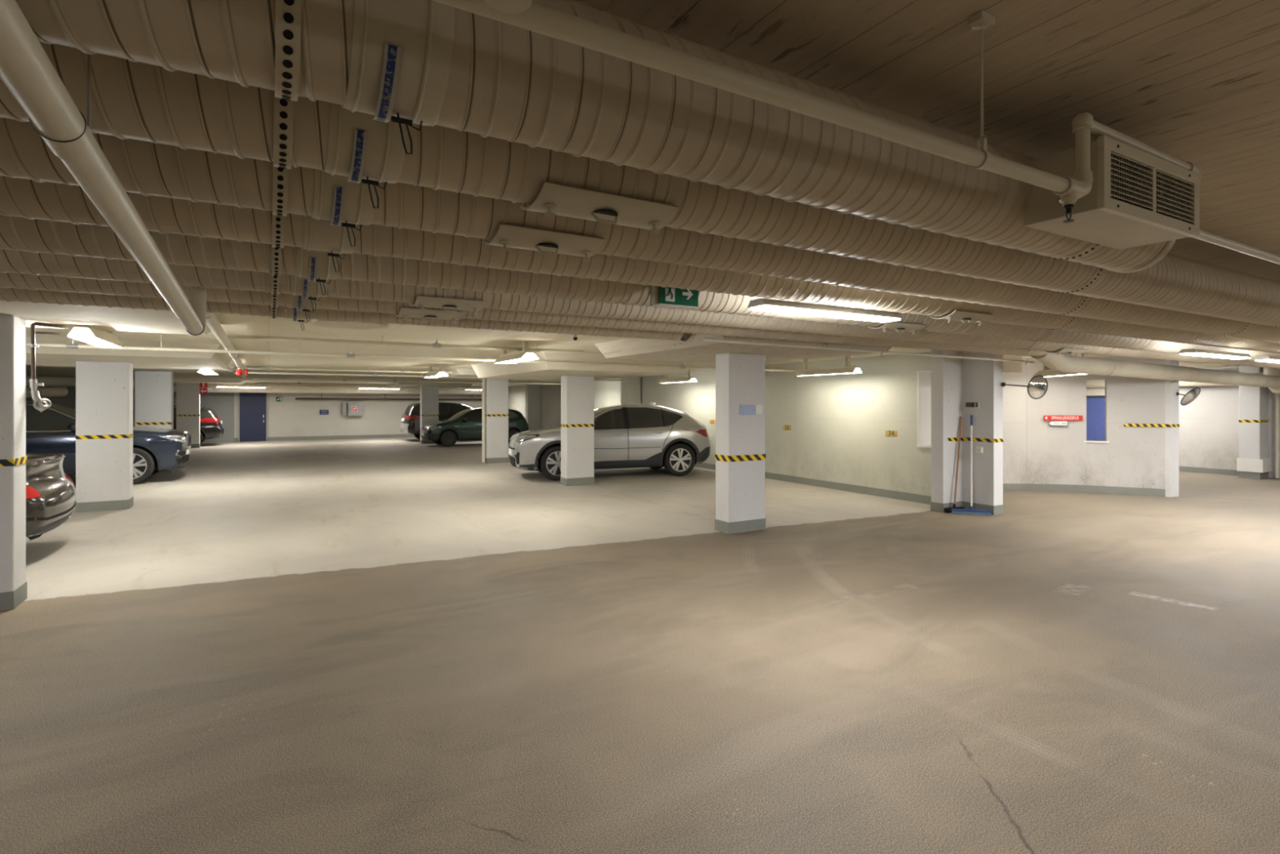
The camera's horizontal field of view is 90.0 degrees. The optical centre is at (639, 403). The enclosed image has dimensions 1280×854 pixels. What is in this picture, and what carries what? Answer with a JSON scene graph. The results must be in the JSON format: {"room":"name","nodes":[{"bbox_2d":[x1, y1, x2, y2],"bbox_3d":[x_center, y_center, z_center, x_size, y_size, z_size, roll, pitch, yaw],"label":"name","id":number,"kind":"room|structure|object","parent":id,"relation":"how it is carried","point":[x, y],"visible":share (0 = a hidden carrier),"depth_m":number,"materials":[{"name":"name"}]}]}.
{"room":"parking garage","nodes":[
{"label":"parking garage","id":0,"kind":"room"},
{"bbox_2d":[26,375,134,426],"bbox_3d":[-18.290,0.390,18.987,5.400,2.420,0.200,0,0,-30],"label":"wall","id":1,"kind":"structure","parent":0,"point":[69,400],"depth_m":19.43,"materials":[{"name":"grey paint"}]},
{"bbox_2d":[173,391,234,442],"bbox_3d":[-20.248,0.390,24.707,7.750,2.420,0.060,0,0,-30],"label":"wall","id":2,"kind":"structure","parent":0,"point":[223,403],"depth_m":26.43,"materials":[{"name":"paint"}]},
{"bbox_2d":[234,383,481,437],"bbox_3d":[-9.411,0.390,31.186,33.000,2.420,0.300,0,0,-30],"label":"wall","id":3,"kind":"structure","parent":0,"point":[289,417],"depth_m":28.56,"materials":[{"name":"white paint"}]},
{"bbox_2d":[239,392,266,440],"bbox_3d":[-16.283,0.540,26.930,0.960,2.080,0.151,0,0,-30],"label":"door","id":4,"kind":"structure","parent":3,"relation":"in","point":[252,406],"depth_m":26.92,"materials":[{"name":"blue paint"}]},
{"bbox_2d":[234,433,415,441],"bbox_3d":[-9.334,1.520,31.052,33.000,0.160,0.030,0,0,-30],"label":"baseboard","id":5,"kind":"structure","parent":3,"relation":"attached to","point":[410,435],"depth_m":28.56,"materials":[{"name":"grey paint"}]},
{"bbox_2d":[342,402,362,415],"bbox_3d":[-12.913,0.260,28.752,0.820,0.600,0.358,0,0,-30],"label":"upper cabinet","id":6,"kind":"object","parent":3,"relation":"attached to","point":[353,408],"visible":1,"depth_m":28.61,"materials":[{"name":"grey metal"}]},
{"bbox_2d":[508,376,640,430],"bbox_3d":[-3.627,0.390,25.466,1.430,2.420,15.500,0,0,-30],"label":"wall","id":7,"kind":"structure","parent":0,"point":[540,405],"depth_m":26.45,"materials":[{"name":"paint"}]},
{"bbox_2d":[26,313,1239,386],"bbox_3d":[-3.041,-1.095,20.199,33.000,0.550,27.000,0,0,-30],"label":"ceiling","id":8,"kind":"structure","parent":0,"point":[232,324],"depth_m":9.52,"materials":[{"name":"paint"}]},
{"bbox_2d":[66,324,124,348],"bbox_3d":[-5.216,-0.700,6.165,0.200,0.240,1.308,0,0,-30],"label":"lamp","id":9,"kind":"object","parent":8,"relation":"attached to","point":[90,335],"visible":0.9,"depth_m":5.94,"materials":[{"name":"beige plastic"}]},
{"bbox_2d":[0,300,220,334],"bbox_3d":[-5.378,-0.755,4.540,3.890,0.130,2.590,0,0,-30],"label":"beam","id":10,"kind":"structure","parent":8,"relation":"attached to","point":[103,318],"depth_m":5.12,"materials":[{"name":"paint"}]},
{"bbox_2d":[26,336,232,368],"bbox_3d":[-8.227,-0.723,9.505,3.540,0.195,3.540,0,0,-30],"label":"beam","id":11,"kind":"structure","parent":8,"relation":"attached to","point":[47,356],"depth_m":8.77,"materials":[{"name":"paint"}]},
{"bbox_2d":[35,364,235,375],"bbox_3d":[-11.183,-0.775,14.554,3.490,0.090,3.040,0,0,-30],"label":"beam","id":12,"kind":"structure","parent":8,"relation":"attached to","point":[66,368],"depth_m":14.11,"materials":[{"name":"paint"}]},
{"bbox_2d":[173,378,245,384],"bbox_3d":[-16.138,-0.780,22.951,3.340,0.080,2.940,0,0,-30],"label":"beam","id":13,"kind":"structure","parent":8,"relation":"attached to","point":[175,380],"depth_m":22.32,"materials":[{"name":"paint"}]},
{"bbox_2d":[255,381,394,385],"bbox_3d":[-10.982,-0.737,22.531,4.400,0.165,0.070,0,0,-30],"label":"pipe","id":14,"kind":"object","parent":8,"relation":"hanging from","point":[299,382],"visible":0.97,"depth_m":22.43,"materials":[{"name":"white metal"}]},
{"bbox_2d":[173,383,481,394],"bbox_3d":[-12.552,-0.600,27.631,14.000,0.366,0.366,0,0,-30],"label":"duct","id":15,"kind":"object","parent":8,"relation":"hanging from","point":[211,388],"visible":0.65,"depth_m":27.09,"materials":[{"name":"metal"}]},
{"bbox_2d":[311,319,389,329],"bbox_3d":[-2.503,-0.748,5.554,0.610,0.145,0.610,0,0,-30],"label":"pipe","id":16,"kind":"object","parent":8,"relation":"attached to","point":[326,323],"visible":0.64,"depth_m":5.52,"materials":[{"name":"white metal"}]},
{"bbox_2d":[258,365,452,373],"bbox_3d":[-6.146,-0.750,13.891,4.100,0.140,0.059,0,0,-30],"label":"pipe","id":17,"kind":"object","parent":8,"relation":"attached to","point":[273,368],"visible":0.94,"depth_m":13.80,"materials":[{"name":"white metal"}]},
{"bbox_2d":[295,384,481,399],"bbox_3d":[-10.899,-0.488,29.745,9.020,0.664,0.090,0,0,-30],"label":"pipe","id":18,"kind":"object","parent":8,"relation":"attached to","point":[322,397],"visible":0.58,"depth_m":28.87,"materials":[{"name":"brown"}]},
{"bbox_2d":[228,334,583,353],"bbox_3d":[-2.667,-0.763,8.105,4.284,0.115,0.059,0,0,-30],"label":"pipe","id":19,"kind":"object","parent":8,"relation":"attached to","point":[436,344],"visible":1,"depth_m":7.87,"materials":[{"name":"white metal"}]},
{"bbox_2d":[252,377,560,384],"bbox_3d":[-6.173,-0.729,20.117,10.300,0.182,0.065,0,0,-30],"label":"pipe","id":20,"kind":"object","parent":8,"relation":"hanging from","point":[268,379],"visible":0.95,"depth_m":19.23,"materials":[{"name":"white metal"}]},
{"bbox_2d":[26,333,796,372],"bbox_3d":[-3.407,-0.716,8.867,15.000,0.208,0.057,0,0,-30],"label":"pipe","id":21,"kind":"object","parent":8,"relation":"hanging from","point":[72,345],"visible":0.96,"depth_m":8.48,"materials":[{"name":"white metal"}]},
{"bbox_2d":[205,312,272,378],"bbox_3d":[-6.763,-0.651,10.962,0.824,0.228,14.251,0,0,-30],"label":"pipe","id":22,"kind":"object","parent":21,"relation":"attached to","point":[211,322],"visible":0.81,"depth_m":7.31,"materials":[{"name":"white metal"}]},
{"bbox_2d":[386,382,474,386],"bbox_3d":[-8.418,-0.760,25.635,2.890,0.120,2.640,0,0,-30],"label":"beam","id":23,"kind":"structure","parent":8,"relation":"attached to","point":[396,384],"depth_m":24.75,"materials":[{"name":"paint"}]},
{"bbox_2d":[248,371,622,381],"bbox_3d":[-4.116,-0.730,16.570,10.300,0.180,0.059,0,0,-30],"label":"pipe","id":24,"kind":"object","parent":8,"relation":"attached to","point":[249,372],"visible":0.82,"depth_m":15.16,"materials":[{"name":"white metal"}]},
{"bbox_2d":[422,364,448,377],"bbox_3d":[-4.415,-0.695,13.796,0.260,0.250,1.308,0,0,-30],"label":"lamp","id":25,"kind":"object","parent":8,"relation":"attached to","point":[440,373],"visible":1,"depth_m":13.55,"materials":[{"name":"beige plastic"}]},
{"bbox_2d":[422,371,448,377],"bbox_3d":[-4.415,-0.614,13.796,0.260,0.088,1.300,0,0,-30],"label":"diffuser","id":26,"kind":"object","parent":25,"relation":"attached to","point":[430,374],"depth_m":13.58,"materials":[{"name":"beige plastic"}]},
{"bbox_2d":[423,368,526,381],"bbox_3d":[-4.003,-0.750,17.272,2.840,0.140,3.740,0,0,-30],"label":"beam","id":27,"kind":"structure","parent":8,"relation":"attached to","point":[468,372],"depth_m":15.85,"materials":[{"name":"paint"}]},
{"bbox_2d":[493,341,538,364],"bbox_3d":[-1.736,-0.700,8.876,0.260,0.240,1.208,0,0,-30],"label":"lamp","id":28,"kind":"object","parent":8,"relation":"attached to","point":[525,355],"visible":1,"depth_m":8.64,"materials":[{"name":"beige plastic"}]},
{"bbox_2d":[493,351,538,364],"bbox_3d":[-1.736,-0.624,8.876,0.260,0.088,1.200,0,0,-30],"label":"diffuser","id":29,"kind":"object","parent":28,"relation":"attached to","point":[515,357],"depth_m":8.71,"materials":[{"name":"beige plastic"}]},
{"bbox_2d":[471,351,693,379],"bbox_3d":[-1.304,-0.680,12.566,2.890,0.280,4.190,0,0,-30],"label":"beam","id":30,"kind":"structure","parent":8,"relation":"attached to","point":[487,369],"depth_m":11.10,"materials":[{"name":"paint"}]},
{"bbox_2d":[657,368,697,383],"bbox_3d":[0.883,-0.660,15.423,0.220,0.320,1.408,0,0,-30],"label":"lamp","id":31,"kind":"object","parent":8,"relation":"attached to","point":[665,380],"visible":0.93,"depth_m":15.25,"materials":[{"name":"beige plastic"}]},
{"bbox_2d":[657,377,697,383],"bbox_3d":[0.883,-0.544,15.423,0.220,0.088,1.400,0,0,-30],"label":"diffuser","id":32,"kind":"object","parent":31,"relation":"attached to","point":[666,380],"depth_m":15.35,"materials":[{"name":"beige plastic"}]},
{"bbox_2d":[594,333,891,362],"bbox_3d":[1.268,-0.720,8.300,2.720,0.200,2.890,0,0,-30],"label":"beam","id":33,"kind":"structure","parent":8,"relation":"attached to","point":[696,349],"depth_m":7.77,"materials":[{"name":"white concrete"}]},
{"bbox_2d":[792,355,862,376],"bbox_3d":[3.247,-0.660,11.187,0.220,0.320,1.408,0,0,-30],"label":"lamp","id":34,"kind":"object","parent":8,"relation":"attached to","point":[847,369],"visible":0.93,"depth_m":11.05,"materials":[{"name":"beige plastic"}]},
{"bbox_2d":[792,367,860,376],"bbox_3d":[3.247,-0.544,11.187,0.220,0.088,1.400,0,0,-30],"label":"diffuser","id":35,"kind":"object","parent":34,"relation":"attached to","point":[825,371],"depth_m":11.10,"materials":[{"name":"beige plastic"}]},
{"bbox_2d":[702,338,1035,364],"bbox_3d":[3.103,-0.582,7.648,5.760,0.094,0.039,0,0,-30],"label":"pipe","id":36,"kind":"object","parent":8,"relation":"hanging from","point":[881,352],"visible":1,"depth_m":7.25,"materials":[{"name":"metal"}]},
{"bbox_2d":[1031,353,1089,377],"bbox_3d":[6.906,-0.635,10.419,0.220,0.370,1.608,0,0,5],"label":"lamp","id":37,"kind":"object","parent":8,"relation":"attached to","point":[1045,372],"visible":0.31,"depth_m":10.66,"materials":[{"name":"beige plastic"}]},
{"bbox_2d":[1031,370,1089,377],"bbox_3d":[6.906,-0.494,10.419,0.220,0.088,1.600,0,0,5],"label":"diffuser","id":38,"kind":"object","parent":37,"relation":"attached to","point":[1044,373],"depth_m":10.64,"materials":[{"name":"beige plastic"}]},
{"bbox_2d":[0,437,1279,853],"bbox_3d":[-0.157,1.700,15.225,33.000,0.200,38.500,0,0,-30],"label":"floor","id":39,"kind":"structure","parent":0,"point":[384,645],"depth_m":3.89,"materials":[{"name":"concrete"}]},
{"bbox_2d":[0,314,26,610],"bbox_3d":[-5.211,0.455,4.960,0.608,2.290,0.318,0,0,-30],"label":"concrete pillar","id":40,"kind":"structure","parent":39,"relation":"on","point":[13,458],"depth_m":4.97,"materials":[{"name":"paint"}]},
{"bbox_2d":[26,322,65,412],"bbox_3d":[-4.974,-0.301,5.388,0.144,0.749,0.259,0,0,17],"label":"white standpipe","id":41,"kind":"object","parent":40,"relation":"attached to","point":[35,394],"visible":0.99,"depth_m":5.30,"materials":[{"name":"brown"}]},
{"bbox_2d":[26,453,76,541],"bbox_3d":[-8.154,0.887,5.699,4.670,1.427,1.806,0,0,-30],"label":"sedan","id":42,"kind":"object","parent":39,"relation":"on","point":[51,494],"visible":0.7,"depth_m":6.50,"materials":[{"name":"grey metal"}]},
{"bbox_2d":[26,486,40,498],"bbox_3d":[-6.168,0.861,5.937,0.142,0.122,0.906,0,0,40],"label":"tail light","id":43,"kind":"object","parent":42,"relation":"attached to","point":[32,492],"depth_m":6.23,"materials":[{"name":"red plastic"}]},
{"bbox_2d":[75,360,133,512],"bbox_3d":[-8.110,0.487,9.707,0.623,2.225,0.378,0,0,-30],"label":"concrete pillar","id":44,"kind":"structure","parent":39,"relation":"on","point":[104,437],"depth_m":9.56,"materials":[{"name":"paint"}]},
{"bbox_2d":[26,400,191,484],"bbox_3d":[-11.696,0.771,12.601,4.682,1.658,2.272,0,0,-35],"label":"car","id":45,"kind":"object","parent":39,"relation":"on","point":[52,430],"visible":0.58,"depth_m":12.59,"materials":[{"name":"blue paint"}]},
{"bbox_2d":[181,431,191,448],"bbox_3d":[-9.764,0.777,13.781,0.138,0.347,0.994,0,0,-30],"label":"grille","id":46,"kind":"object","parent":45,"relation":"attached to","point":[187,444],"depth_m":13.54,"materials":[{"name":"silver metal"}]},
{"bbox_2d":[134,370,173,473],"bbox_3d":[-11.206,0.435,14.772,0.678,2.330,0.408,0,0,-30],"label":"concrete pillar","id":47,"kind":"structure","parent":39,"relation":"on","point":[153,390],"depth_m":14.61,"materials":[{"name":"paint"}]},
{"bbox_2d":[176,382,199,448],"bbox_3d":[-16.253,0.430,23.029,0.688,2.340,0.358,0,0,-30],"label":"concrete pillar","id":48,"kind":"structure","parent":39,"relation":"on","point":[188,396],"depth_m":22.91,"materials":[{"name":"paint"}]},
{"bbox_2d":[173,405,224,443],"bbox_3d":[-18.089,0.839,23.612,4.650,1.522,1.806,0,0,-30],"label":"black estate","id":49,"kind":"object","parent":39,"relation":"on","point":[211,424],"visible":0.23,"depth_m":23.93,"materials":[{"name":"black paint"}]},
{"bbox_2d":[420,385,439,444],"bbox_3d":[-8.448,0.445,25.676,0.668,2.310,0.308,0,0,-30],"label":"concrete pillar","id":50,"kind":"structure","parent":39,"relation":"on","point":[428,394],"depth_m":25.53,"materials":[{"name":"paint"}]},
{"bbox_2d":[399,402,472,439],"bbox_3d":[-8.141,0.773,28.339,4.657,1.653,1.897,0,0,-30],"label":"suv","id":51,"kind":"object","parent":39,"relation":"on","point":[410,423],"visible":0.41,"depth_m":27.04,"materials":[{"name":"black paint"}]},
{"bbox_2d":[420,407,528,446],"bbox_3d":[-6.402,0.788,24.897,4.008,1.624,1.964,0,0,-30],"label":"hatchback","id":52,"kind":"object","parent":39,"relation":"on","point":[465,424],"visible":0.7,"depth_m":23.97,"materials":[{"name":"teal paint"}]},
{"bbox_2d":[484,378,508,463],"bbox_3d":[-3.907,0.455,17.356,0.598,2.290,0.358,0,0,-30],"label":"concrete pillar","id":53,"kind":"structure","parent":39,"relation":"on","point":[496,390],"depth_m":17.20,"materials":[{"name":"paint"}]},
{"bbox_2d":[481,377,484,462],"bbox_3d":[-4.183,0.390,17.114,0.058,2.380,0.148,0,0,-30],"label":"downpipe","id":54,"kind":"object","parent":53,"relation":"attached to","point":[482,379],"visible":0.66,"depth_m":17.05,"materials":[{"name":"metal"}]},
{"bbox_2d":[560,375,594,485],"bbox_3d":[-1.240,0.530,12.701,0.603,2.140,0.308,0,0,-30],"label":"concrete pillar","id":55,"kind":"structure","parent":39,"relation":"on","point":[577,392],"depth_m":12.55,"materials":[{"name":"paint"}]},
{"bbox_2d":[508,402,710,480],"bbox_3d":[-0.687,0.787,14.466,4.466,1.625,2.164,0,0,-18],"label":"car","id":56,"kind":"object","parent":39,"relation":"on","point":[649,435],"visible":0.88,"depth_m":13.76,"materials":[{"name":"grey paint"}]},
{"bbox_2d":[681,428,708,436],"bbox_3d":[1.209,0.655,14.340,0.752,0.172,0.388,0,0,-18],"label":"tail light","id":57,"kind":"object","parent":56,"relation":"attached to","point":[685,432],"depth_m":14.15,"materials":[{"name":"red"}]},
{"bbox_2d":[715,352,765,533],"bbox_3d":[1.274,0.490,8.111,0.588,2.220,0.292,0,0,-30],"label":"concrete pillar","id":58,"kind":"structure","parent":39,"relation":"on","point":[740,455],"depth_m":7.97,"materials":[{"name":"paint"}]},
{"bbox_2d":[944,416,964,512],"bbox_3d":[4.662,0.898,9.442,0.408,1.401,0.121,0,0,-30],"label":"push broom","id":59,"kind":"object","parent":39,"relation":"on","point":[946,509],"visible":0.94,"depth_m":9.46,"materials":[{"name":"black"}]},
{"bbox_2d":[930,349,1004,515],"bbox_3d":[4.846,0.390,9.456,0.741,2.420,0.712,0,0,-30],"label":"concrete pillar","id":60,"kind":"structure","parent":39,"relation":"on","point":[955,382],"depth_m":9.44,"materials":[{"name":"paint"}]},
{"bbox_2d":[1001,375,1048,399],"bbox_3d":[5.532,-0.230,9.164,0.621,0.341,0.148,0,0,8],"label":"convex mirror","id":61,"kind":"object","parent":60,"relation":"attached to","point":[1037,386],"visible":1,"depth_m":9.11,"materials":[{"name":"silver glass"}]},
{"bbox_2d":[951,414,991,515],"bbox_3d":[4.809,0.884,9.333,0.510,1.429,0.310,0,0,18],"label":"push broom","id":62,"kind":"object","parent":39,"relation":"on","point":[957,511],"visible":1,"depth_m":9.24,"materials":[{"name":"blue plastic"}]},
{"bbox_2d":[1124,360,1179,497],"bbox_3d":[8.870,0.390,11.064,0.765,2.420,0.322,0,0,2],"label":"concrete pillar","id":63,"kind":"structure","parent":39,"relation":"on","point":[1171,424],"depth_m":10.94,"materials":[{"name":"paint"}]},
{"bbox_2d":[1176,387,1200,405],"bbox_3d":[9.421,-0.115,10.983,0.456,0.308,0.241,0,0,-30],"label":"convex mirror","id":64,"kind":"object","parent":63,"relation":"attached to","point":[1191,395],"visible":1,"depth_m":10.94,"materials":[{"name":"silver glass"}]},
{"bbox_2d":[1236,365,1271,479],"bbox_3d":[13.232,0.390,13.786,0.524,2.420,0.420,0,0,-30],"label":"concrete pillar","id":65,"kind":"structure","parent":39,"relation":"on","point":[1253,461],"depth_m":13.66,"materials":[{"name":"paint"}]},
{"bbox_2d":[1086,371,1263,387],"bbox_3d":[12.986,-0.530,13.887,0.280,0.280,13.000,0,0,-30],"label":"duct","id":66,"kind":"object","parent":65,"relation":"attached to","point":[1090,383],"visible":0.02,"depth_m":14.67,"materials":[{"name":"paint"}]},
{"bbox_2d":[1263,367,1279,393],"bbox_3d":[13.371,-0.490,12.727,0.271,0.660,1.415,0,0,-35],"label":"pipe elbow","id":67,"kind":"object","parent":66,"relation":"attached to","point":[1267,371],"visible":0.33,"depth_m":13.11,"materials":[{"name":"beige paint"}]},
{"bbox_2d":[1275,392,1279,478],"bbox_3d":[13.479,0.490,13.536,0.068,2.180,0.070,0,0,-30],"label":"vertical pipe","id":68,"kind":"object","parent":39,"relation":"on","point":[1277,395],"visible":0.66,"depth_m":13.51,"materials":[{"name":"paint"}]},
{"bbox_2d":[642,351,931,496],"bbox_3d":[2.587,0.390,14.215,0.280,2.420,10.216,0,0,-28],"label":"wall","id":69,"kind":"structure","parent":0,"point":[838,423],"depth_m":11.86,"materials":[{"name":"paint"}]},
{"bbox_2d":[693,462,931,504],"bbox_3d":[2.456,1.535,14.168,0.035,0.130,10.157,0,0,-28],"label":"baseboard","id":70,"kind":"structure","parent":69,"relation":"attached to","point":[917,498],"depth_m":11.67,"materials":[{"name":"grey paint"}]},
{"bbox_2d":[916,370,931,447],"bbox_3d":[4.739,0.090,10.168,0.340,1.220,0.540,0,0,-30],"label":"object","id":71,"kind":"structure","parent":69,"relation":"in","point":[923,376],"depth_m":10.37,"materials":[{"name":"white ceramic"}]},
{"bbox_2d":[1003,354,1022,373],"bbox_3d":[5.634,-0.660,10.289,1.330,0.320,0.250,0,0,-30],"label":"trim","id":72,"kind":"structure","parent":69,"relation":"attached to","point":[1008,366],"depth_m":10.38,"materials":[{"name":"paint"}]},
{"bbox_2d":[572,0,1279,282],"bbox_3d":[6.614,-1.220,3.546,33.000,0.300,11.500,0,0,-30],"label":"ceiling","id":73,"kind":"structure","parent":0,"point":[1195,82],"depth_m":2.02,"materials":[{"name":"beige concrete"}]},
{"bbox_2d":[0,0,206,335],"bbox_3d":[-1.486,-0.719,1.867,0.091,0.703,4.125,0,0,-30],"label":"drain pipe","id":74,"kind":"object","parent":73,"relation":"hanging from","point":[26,69],"visible":0.94,"depth_m":1.27,"materials":[{"name":"beige paint"}]},
{"bbox_2d":[30,119,97,162],"bbox_3d":[-1.150,-0.542,1.281,0.081,0.086,0.114,0,0,-30],"label":"socket","id":75,"kind":"object","parent":74,"relation":"attached to","point":[82,146],"depth_m":1.28,"materials":[{"name":"beige paint"}]},
{"bbox_2d":[0,287,696,342],"bbox_3d":[-3.292,-0.799,4.184,8.739,0.541,0.350,0,0,-30],"label":"spiral duct","id":76,"kind":"object","parent":73,"relation":"hanging from","point":[9,295],"visible":0.27,"depth_m":4.65,"materials":[{"name":"metal"}]},
{"bbox_2d":[484,0,532,13],"bbox_3d":[-0.204,-0.846,0.986,0.074,0.448,0.074,0,0,-30],"label":"pipe stub","id":77,"kind":"object","parent":73,"relation":"attached to","point":[507,6],"visible":1,"depth_m":1.00,"materials":[{"name":"beige paint"}]},
{"bbox_2d":[0,272,1058,356],"bbox_3d":[-0.625,-0.799,5.024,14.162,0.541,0.350,0,0,-30],"label":"spiral duct","id":78,"kind":"object","parent":73,"relation":"hanging from","point":[7,280],"visible":0.34,"depth_m":4.46,"materials":[{"name":"metal"}]},
{"bbox_2d":[1031,353,1279,388],"bbox_3d":[9.070,-0.556,10.648,8.829,0.522,0.275,0,0,-30],"label":"duct","id":79,"kind":"object","parent":78,"relation":"attached to","point":[1063,362],"visible":0.96,"depth_m":9.85,"materials":[{"name":"metal"}]},
{"bbox_2d":[15,0,1176,272],"bbox_3d":[-1.360,-0.799,0.865,8.515,0.541,0.350,0,0,-30],"label":"spiral duct","id":80,"kind":"object","parent":73,"relation":"hanging from","point":[430,63],"visible":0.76,"depth_m":1.43,"materials":[{"name":"metal"}]},
{"bbox_2d":[1023,135,1199,249],"bbox_3d":[1.737,-0.745,2.347,0.720,0.234,0.262,0,0,-30],"label":"vent box","id":81,"kind":"object","parent":80,"relation":"attached to","point":[1136,197],"visible":1,"depth_m":2.23,"materials":[{"name":"metal"}]},
{"bbox_2d":[0,40,1279,327],"bbox_3d":[4.893,-0.799,4.999,23.515,0.541,0.350,0,0,-30],"label":"spiral duct","id":82,"kind":"object","parent":73,"relation":"hanging from","point":[139,100],"visible":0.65,"depth_m":1.89,"materials":[{"name":"metal"}]},
{"bbox_2d":[0,117,1279,342],"bbox_3d":[4.633,-0.799,5.414,23.515,0.541,0.350,0,0,-30],"label":"spiral duct","id":83,"kind":"object","parent":73,"relation":"hanging from","point":[146,168],"visible":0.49,"depth_m":2.32,"materials":[{"name":"metal"}]},
{"bbox_2d":[0,175,1279,353],"bbox_3d":[4.367,-0.799,5.838,23.515,0.541,0.350,0,0,-30],"label":"spiral duct","id":84,"kind":"object","parent":73,"relation":"hanging from","point":[30,199],"visible":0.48,"depth_m":2.82,"materials":[{"name":"metal"}]},
{"bbox_2d":[747,297,902,322],"bbox_3d":[1.242,-0.603,4.188,1.250,0.055,0.160,0,0,-30],"label":"lamp","id":85,"kind":"object","parent":84,"relation":"attached to","point":[762,304],"visible":1,"depth_m":4.09,"materials":[{"name":"white plastic"}]},
{"bbox_2d":[751,305,900,322],"bbox_3d":[1.242,-0.581,4.188,1.210,0.012,0.144,0,0,-30],"label":"diffuser","id":86,"kind":"object","parent":85,"relation":"attached to","point":[793,309],"depth_m":4.12,"materials":[{"name":"white plastic"}]},
{"bbox_2d":[1178,348,1251,359],"bbox_3d":[6.436,-0.547,7.141,1.500,0.055,0.160,0,0,-30],"label":"lamp","id":87,"kind":"object","parent":84,"relation":"attached to","point":[1192,352],"visible":1,"depth_m":6.98,"materials":[{"name":"white plastic"}]},
{"bbox_2d":[1179,352,1250,359],"bbox_3d":[6.436,-0.526,7.141,1.460,0.012,0.144,0,0,-30],"label":"diffuser","id":88,"kind":"object","parent":87,"relation":"attached to","point":[1220,355],"depth_m":7.08,"materials":[{"name":"white plastic"}]},
{"bbox_2d":[0,214,1279,359],"bbox_3d":[4.034,-0.799,6.379,23.515,0.541,0.350,0,0,-30],"label":"spiral duct","id":89,"kind":"object","parent":73,"relation":"hanging from","point":[16,233],"visible":0.37,"depth_m":3.28,"materials":[{"name":"metal"}]},
{"bbox_2d":[0,248,1279,368],"bbox_3d":[3.711,-0.799,6.903,23.515,0.541,0.350,0,0,-30],"label":"spiral duct","id":90,"kind":"object","parent":73,"relation":"hanging from","point":[11,260],"visible":0.44,"depth_m":4.04,"materials":[{"name":"metal"}]},
{"bbox_2d":[650,284,697,309],"bbox_3d":[0.199,-0.825,3.843,0.290,0.491,0.115,0,0,-30],"label":"exit sign","id":91,"kind":"object","parent":73,"relation":"hanging from","point":[664,297],"visible":0.54,"depth_m":3.79,"materials":[{"name":"teal plastic"}]},
{"bbox_2d":[431,0,1279,264],"bbox_3d":[3.095,-0.819,3.035,10.800,0.501,0.072,0,0,-30],"label":"pipe","id":92,"kind":"object","parent":73,"relation":"hanging from","point":[539,19],"visible":0.93,"depth_m":1.48,"materials":[{"name":"white metal"}]},
{"bbox_2d":[930,356,1164,488],"bbox_3d":[6.607,0.390,11.576,5.050,2.420,0.763,0,0,5],"label":"wall","id":93,"kind":"structure","parent":0,"point":[1036,451],"depth_m":11.54,"materials":[{"name":"paint"}]},
{"bbox_2d":[1043,415,1082,420],"bbox_3d":[7.650,0.265,11.573,0.626,0.092,0.010,0,0,13],"label":"direction sign","id":94,"kind":"object","parent":93,"relation":"attached to","point":[1045,417],"visible":1,"depth_m":11.57,"materials":[{"name":"red plastic"}]},
{"bbox_2d":[1003,483,1164,496],"bbox_3d":[6.596,1.535,11.481,4.910,0.130,0.594,0,0,5],"label":"baseboard","id":95,"kind":"structure","parent":93,"relation":"attached to","point":[1006,486],"depth_m":11.51,"materials":[{"name":"grey paint"}]},
{"bbox_2d":[1086,366,1279,478],"bbox_3d":[9.701,0.265,20.651,0.300,2.670,38.000,0,0,-30],"label":"wall","id":96,"kind":"structure","parent":0,"point":[1209,427],"depth_m":14.55,"materials":[{"name":"paint"}]},
{"bbox_2d":[1086,396,1105,439],"bbox_3d":[11.832,0.715,16.564,0.112,1.770,0.910,0,0,-30],"label":"door","id":97,"kind":"structure","parent":96,"relation":"in","point":[1095,406],"depth_m":16.59,"materials":[{"name":"blue paint"}]},
{"bbox_2d":[1086,387,1105,395],"bbox_3d":[11.469,-0.325,17.052,0.250,0.250,3.000,0,0,-30],"label":"trim","id":98,"kind":"structure","parent":96,"relation":"attached to","point":[1090,391],"depth_m":16.42,"materials":[{"name":"paint"}]},
{"bbox_2d":[1178,466,1238,475],"bbox_3d":[11.698,1.540,16.896,0.030,0.120,6.500,0,0,-30],"label":"baseboard","id":99,"kind":"structure","parent":96,"relation":"attached to","point":[1184,468],"depth_m":14.63,"materials":[{"name":"grey paint"}]},
{"bbox_3d":[-14.562,0.265,6.873,0.300,2.670,38.500,0,0,-30],"label":"wall","id":100,"kind":"structure","parent":0,"visible":0},
{"bbox_2d":[26,386,67,397],"bbox_3d":[-18.256,-0.305,17.463,3.935,0.410,0.849,0,0,-30],"label":"duct","id":101,"kind":"object","parent":100,"relation":"attached to","point":[44,391],"visible":0.46,"depth_m":18.17,"materials":[{"name":"beige metal"}]},
{"bbox_2d":[26,376,134,386],"bbox_3d":[-16.433,-0.580,16.481,6.100,0.260,0.260,0,0,-30],"label":"duct","id":102,"kind":"object","parent":100,"relation":"attached to","point":[47,380],"visible":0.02,"depth_m":16.93,"materials":[{"name":"grey metal"}]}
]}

